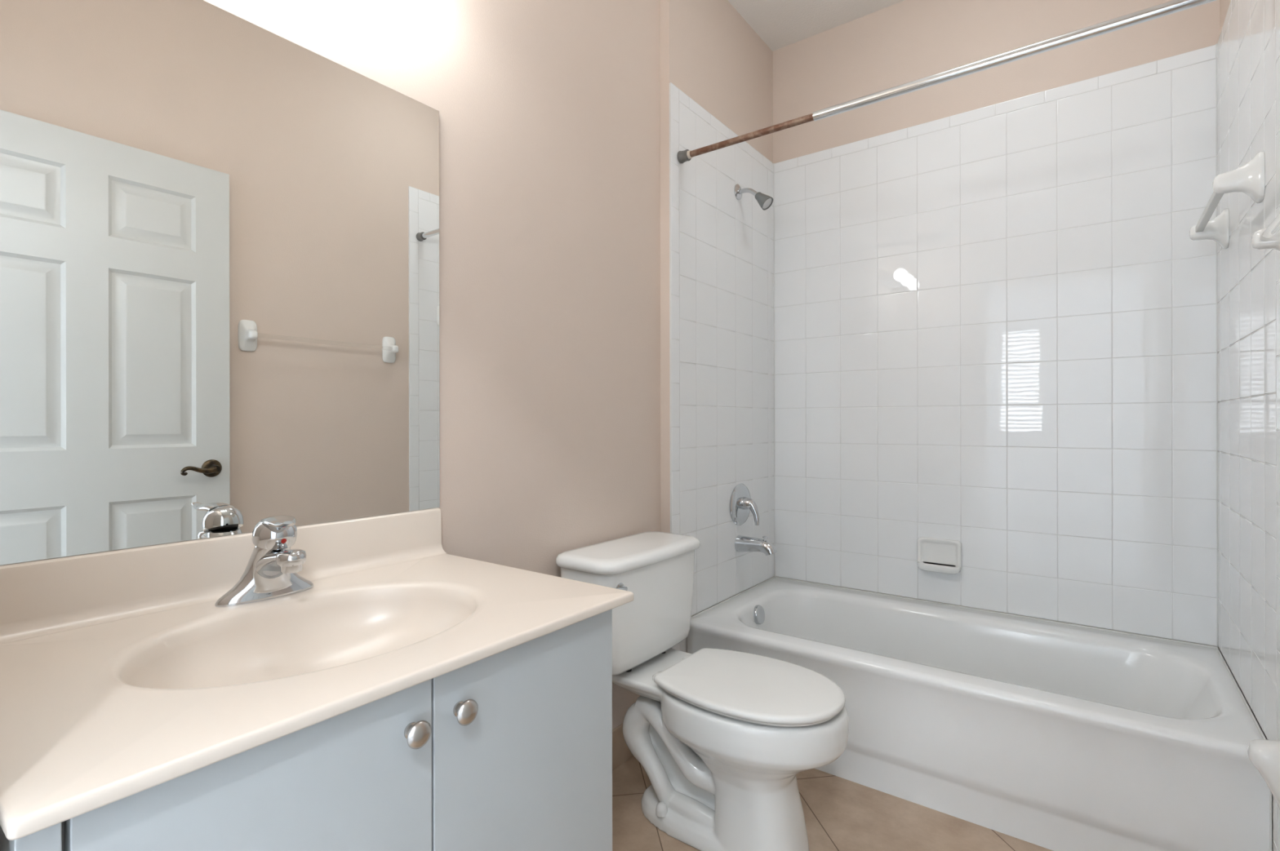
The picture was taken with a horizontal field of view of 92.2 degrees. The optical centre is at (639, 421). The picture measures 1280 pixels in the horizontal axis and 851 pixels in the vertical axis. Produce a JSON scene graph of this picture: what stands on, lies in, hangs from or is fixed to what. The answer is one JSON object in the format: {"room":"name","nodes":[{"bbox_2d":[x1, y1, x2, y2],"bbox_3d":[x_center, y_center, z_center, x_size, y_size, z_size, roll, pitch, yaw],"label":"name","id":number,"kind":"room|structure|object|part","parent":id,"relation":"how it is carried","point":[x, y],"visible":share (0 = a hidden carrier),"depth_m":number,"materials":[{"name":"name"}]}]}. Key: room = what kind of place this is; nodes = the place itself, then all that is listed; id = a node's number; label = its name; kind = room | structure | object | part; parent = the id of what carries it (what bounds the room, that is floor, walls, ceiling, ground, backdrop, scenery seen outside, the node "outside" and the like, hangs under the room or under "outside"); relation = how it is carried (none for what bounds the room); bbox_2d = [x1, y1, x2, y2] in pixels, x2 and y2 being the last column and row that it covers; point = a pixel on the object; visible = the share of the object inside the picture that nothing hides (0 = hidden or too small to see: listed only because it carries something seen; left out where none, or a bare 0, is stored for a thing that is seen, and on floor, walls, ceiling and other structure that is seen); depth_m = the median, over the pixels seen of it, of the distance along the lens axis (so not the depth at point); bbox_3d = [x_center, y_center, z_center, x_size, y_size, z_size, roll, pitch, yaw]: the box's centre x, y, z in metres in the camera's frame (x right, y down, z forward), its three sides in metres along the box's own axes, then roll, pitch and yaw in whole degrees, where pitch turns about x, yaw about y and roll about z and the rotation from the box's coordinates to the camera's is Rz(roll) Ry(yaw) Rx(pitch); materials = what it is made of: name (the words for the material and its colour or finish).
{"room":"bathroom","nodes":[
{"label":"bathroom","id":0,"kind":"room"},
{"bbox_2d":[203,0,773,729],"bbox_3d":[-0.241,-0.300,1.794,0.147,2.800,2.683,0,0,37],"label":"wall","id":1,"kind":"structure","parent":0,"point":[606,298],"depth_m":1.88,"materials":[{"name":"beige paint"}]},
{"bbox_2d":[0,0,439,565],"bbox_3d":[-0.709,-0.261,1.114,0.005,0.923,0.803,0,0,37],"label":"wall mirror","id":2,"kind":"object","parent":1,"relation":"attached to","point":[220,233],"visible":1,"depth_m":1.05,"materials":[{"name":"silver mirror"}]},
{"bbox_2d":[0,508,446,644],"bbox_3d":[-0.689,0.251,1.107,0.042,0.100,0.779,0,0,37],"label":"backsplash","id":3,"kind":"structure","parent":1,"relation":"attached to","point":[42,597],"depth_m":1.00,"materials":[{"name":"beige stone"}]},
{"bbox_2d":[612,723,633,771],"bbox_3d":[-0.203,1.038,1.788,0.011,0.125,0.945,0,0,37],"label":"baseboard","id":4,"kind":"structure","parent":1,"relation":"attached to","point":[621,753],"depth_m":1.96,"materials":[{"name":"brown tile"}]},
{"bbox_2d":[729,484,759,525],"bbox_3d":[0.447,0.342,2.518,0.091,0.172,0.172,0,0,37],"label":"shower valve","id":5,"kind":"object","parent":1,"relation":"attached to","point":[741,504],"visible":1,"depth_m":2.50,"materials":[{"name":"silver metal"}]},
{"bbox_3d":[0.454,0.365,2.513,0.074,0.110,0.052,0,0,37],"label":"handle","id":6,"kind":"part","parent":5,"relation":"part of","materials":[{"name":"silver metal"}]},
{"bbox_2d":[733,184,773,210],"bbox_3d":[0.464,-0.912,2.492,0.153,0.128,0.063,0,0,37],"label":"showerhead","id":7,"kind":"object","parent":1,"relation":"attached to","point":[765,202],"visible":1,"depth_m":2.48,"materials":[{"name":"silver metal"}]},
{"bbox_3d":[0.442,-0.928,2.508,0.097,0.052,0.018,0,0,37],"label":"arm","id":8,"kind":"part","parent":7,"relation":"part of","materials":[{"name":"silver metal"}]},
{"bbox_2d":[734,535,777,555],"bbox_3d":[0.472,0.498,2.488,0.168,0.077,0.068,0,0,37],"label":"tub spout","id":9,"kind":"object","parent":1,"relation":"attached to","point":[742,544],"visible":1,"depth_m":2.47,"materials":[{"name":"silver metal"}]},
{"bbox_2d":[677,0,1216,163],"bbox_3d":[0.741,-0.939,1.744,1.489,0.043,0.043,0,0,37],"label":"shower rod","id":10,"kind":"object","parent":1,"relation":"attached to","point":[1172,6],"visible":1,"depth_m":1.63,"materials":[{"name":"silver metal"}]},
{"bbox_2d":[727,0,904,51],"bbox_3d":[0.437,-1.751,1.358,1.760,0.100,2.795,0,0,37],"label":"ceiling","id":11,"kind":"structure","parent":0,"point":[780,24],"depth_m":2.58,"materials":[{"name":"white paint"}]},
{"bbox_2d":[612,756,1053,850],"bbox_3d":[0.442,1.149,1.358,1.760,0.100,2.795,0,0,37],"label":"floor","id":12,"kind":"structure","parent":0,"point":[841,815],"depth_m":1.68,"materials":[{"name":"tile"}]},
{"bbox_2d":[0,609,612,850],"bbox_3d":[-0.480,0.710,0.934,0.585,0.782,0.736,0,0,37],"label":"vanity cabinet","id":13,"kind":"object","parent":12,"relation":"on","point":[510,749],"visible":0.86,"depth_m":0.77,"materials":[{"name":"grey laminate"}]},
{"bbox_3d":[-0.373,0.659,0.649,0.020,0.673,0.342,0,0,37],"label":"door","id":14,"kind":"part","parent":13,"relation":"part of","materials":[{"name":"grey laminate"}]},
{"bbox_2d":[0,508,633,840],"bbox_3d":[-0.474,0.313,0.947,0.581,0.224,0.779,0,0,37],"label":"countertop","id":15,"kind":"structure","parent":13,"relation":"on","point":[122,676],"depth_m":0.89,"materials":[{"name":"beige stone"}]},
{"bbox_2d":[214,515,313,607],"bbox_3d":[-0.613,0.229,1.057,0.146,0.144,0.143,0,0,12],"label":"faucet","id":16,"kind":"object","parent":15,"relation":"on","point":[271,571],"visible":1,"depth_m":1.02,"materials":[{"name":"silver metal"}]},
{"bbox_3d":[-0.596,0.185,1.028,0.123,0.057,0.066,0,0,37],"label":"lever handle","id":17,"kind":"part","parent":16,"relation":"part of","materials":[{"name":"silver metal"}]},
{"bbox_3d":[-0.602,0.244,1.032,0.120,0.066,0.060,0,0,37],"label":"spout","id":18,"kind":"part","parent":16,"relation":"part of","materials":[{"name":"silver metal"}]},
{"bbox_3d":[-0.271,0.379,0.748,0.026,0.033,0.033,0,0,37],"label":"knob","id":19,"kind":"part","parent":13,"relation":"part of","materials":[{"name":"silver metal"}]},
{"bbox_3d":[-0.229,0.378,0.805,0.026,0.033,0.033,0,0,37],"label":"knob","id":20,"kind":"part","parent":13,"relation":"part of","materials":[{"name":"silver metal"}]},
{"bbox_3d":[-0.162,0.659,0.932,0.020,0.673,0.358,0,0,37],"label":"door","id":21,"kind":"part","parent":13,"relation":"part of","materials":[{"name":"grey laminate"}]},
{"bbox_2d":[555,531,848,850],"bbox_3d":[0.186,0.732,1.673,0.743,0.736,0.487,0,0,37],"label":"toilet","id":22,"kind":"object","parent":12,"relation":"on","point":[722,739],"visible":0.98,"depth_m":1.60,"materials":[{"name":"white ceramic"}]},
{"bbox_3d":[-0.058,0.442,1.602,0.027,0.032,0.087,0,0,21],"label":"flush lever","id":23,"kind":"part","parent":22,"relation":"part of","materials":[{"name":"silver metal"}]},
{"bbox_3d":[-0.020,0.542,1.829,0.206,0.288,0.452,0,0,37],"label":"tank","id":24,"kind":"part","parent":22,"relation":"part of","materials":[{"name":"white ceramic"}]},
{"bbox_3d":[-0.018,0.382,1.827,0.232,0.036,0.482,0,0,37],"label":"tank lid","id":25,"kind":"part","parent":22,"relation":"part of","materials":[{"name":"white ceramic"}]},
{"bbox_3d":[0.291,0.693,1.587,0.438,0.015,0.336,0,0,37],"label":"seat","id":26,"kind":"part","parent":22,"relation":"part of","materials":[{"name":"white plastic"}]},
{"bbox_3d":[0.291,0.675,1.587,0.456,0.018,0.354,0,0,37],"label":"lid","id":27,"kind":"part","parent":22,"relation":"part of","materials":[{"name":"white plastic"}]},
{"bbox_2d":[686,577,1271,850],"bbox_3d":[0.986,0.903,2.069,1.489,0.390,0.763,0,0,37],"label":"bathtub","id":28,"kind":"object","parent":12,"relation":"on","point":[1052,735],"visible":0.81,"depth_m":1.73,"materials":[{"name":"white ceramic"}]},
{"bbox_3d":[0.470,0.764,2.437,0.031,0.074,0.075,0,0,37],"label":"overflow plate","id":29,"kind":"part","parent":28,"relation":"part of","materials":[{"name":"silver metal"}]},
{"bbox_2d":[773,0,1221,653],"bbox_3d":[1.237,-0.302,2.430,1.760,2.800,0.123,0,0,37],"label":"wall","id":30,"kind":"structure","parent":0,"point":[996,320],"depth_m":2.27,"materials":[{"name":"white tile"}]},
{"bbox_2d":[916,537,961,574],"bbox_3d":[1.152,0.520,2.384,0.157,0.124,0.060,0,0,37],"label":"soap dish","id":31,"kind":"object","parent":30,"relation":"attached to","point":[934,555],"visible":1,"depth_m":2.39,"materials":[{"name":"white ceramic"}]},
{"bbox_2d":[1217,0,1279,850],"bbox_3d":[1.062,-0.302,0.826,0.120,2.800,2.683,0,0,37],"label":"wall","id":32,"kind":"structure","parent":0,"point":[1248,44],"depth_m":1.51,"materials":[{"name":"white tile"}]},
{"bbox_2d":[1189,151,1265,248],"bbox_3d":[1.523,-0.557,1.616,0.082,0.112,0.536,0,0,37],"label":"towel bar","id":33,"kind":"object","parent":32,"relation":"attached to","point":[1249,179],"visible":1,"depth_m":1.43,"materials":[{"name":"white ceramic"}]},
{"bbox_2d":[1247,739,1279,809],"bbox_3d":[1.262,0.719,1.233,0.064,0.168,0.080,0,0,37],"label":"holder","id":34,"kind":"object","parent":32,"relation":"attached to","point":[1264,754],"visible":1,"depth_m":1.22,"materials":[{"name":"white ceramic"}]},
{"bbox_2d":[1251,213,1279,251],"bbox_3d":[1.035,-0.353,0.932,0.067,0.126,0.688,0,0,37],"label":"towel bar","id":35,"kind":"object","parent":32,"relation":"attached to","point":[1268,237],"visible":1,"depth_m":1.17,"materials":[{"name":"white ceramic"}]},
{"bbox_3d":[1.021,-0.353,0.942,0.018,0.018,0.592,0,0,37],"label":"rod","id":36,"kind":"part","parent":35,"relation":"part of","materials":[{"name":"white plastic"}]}
]}

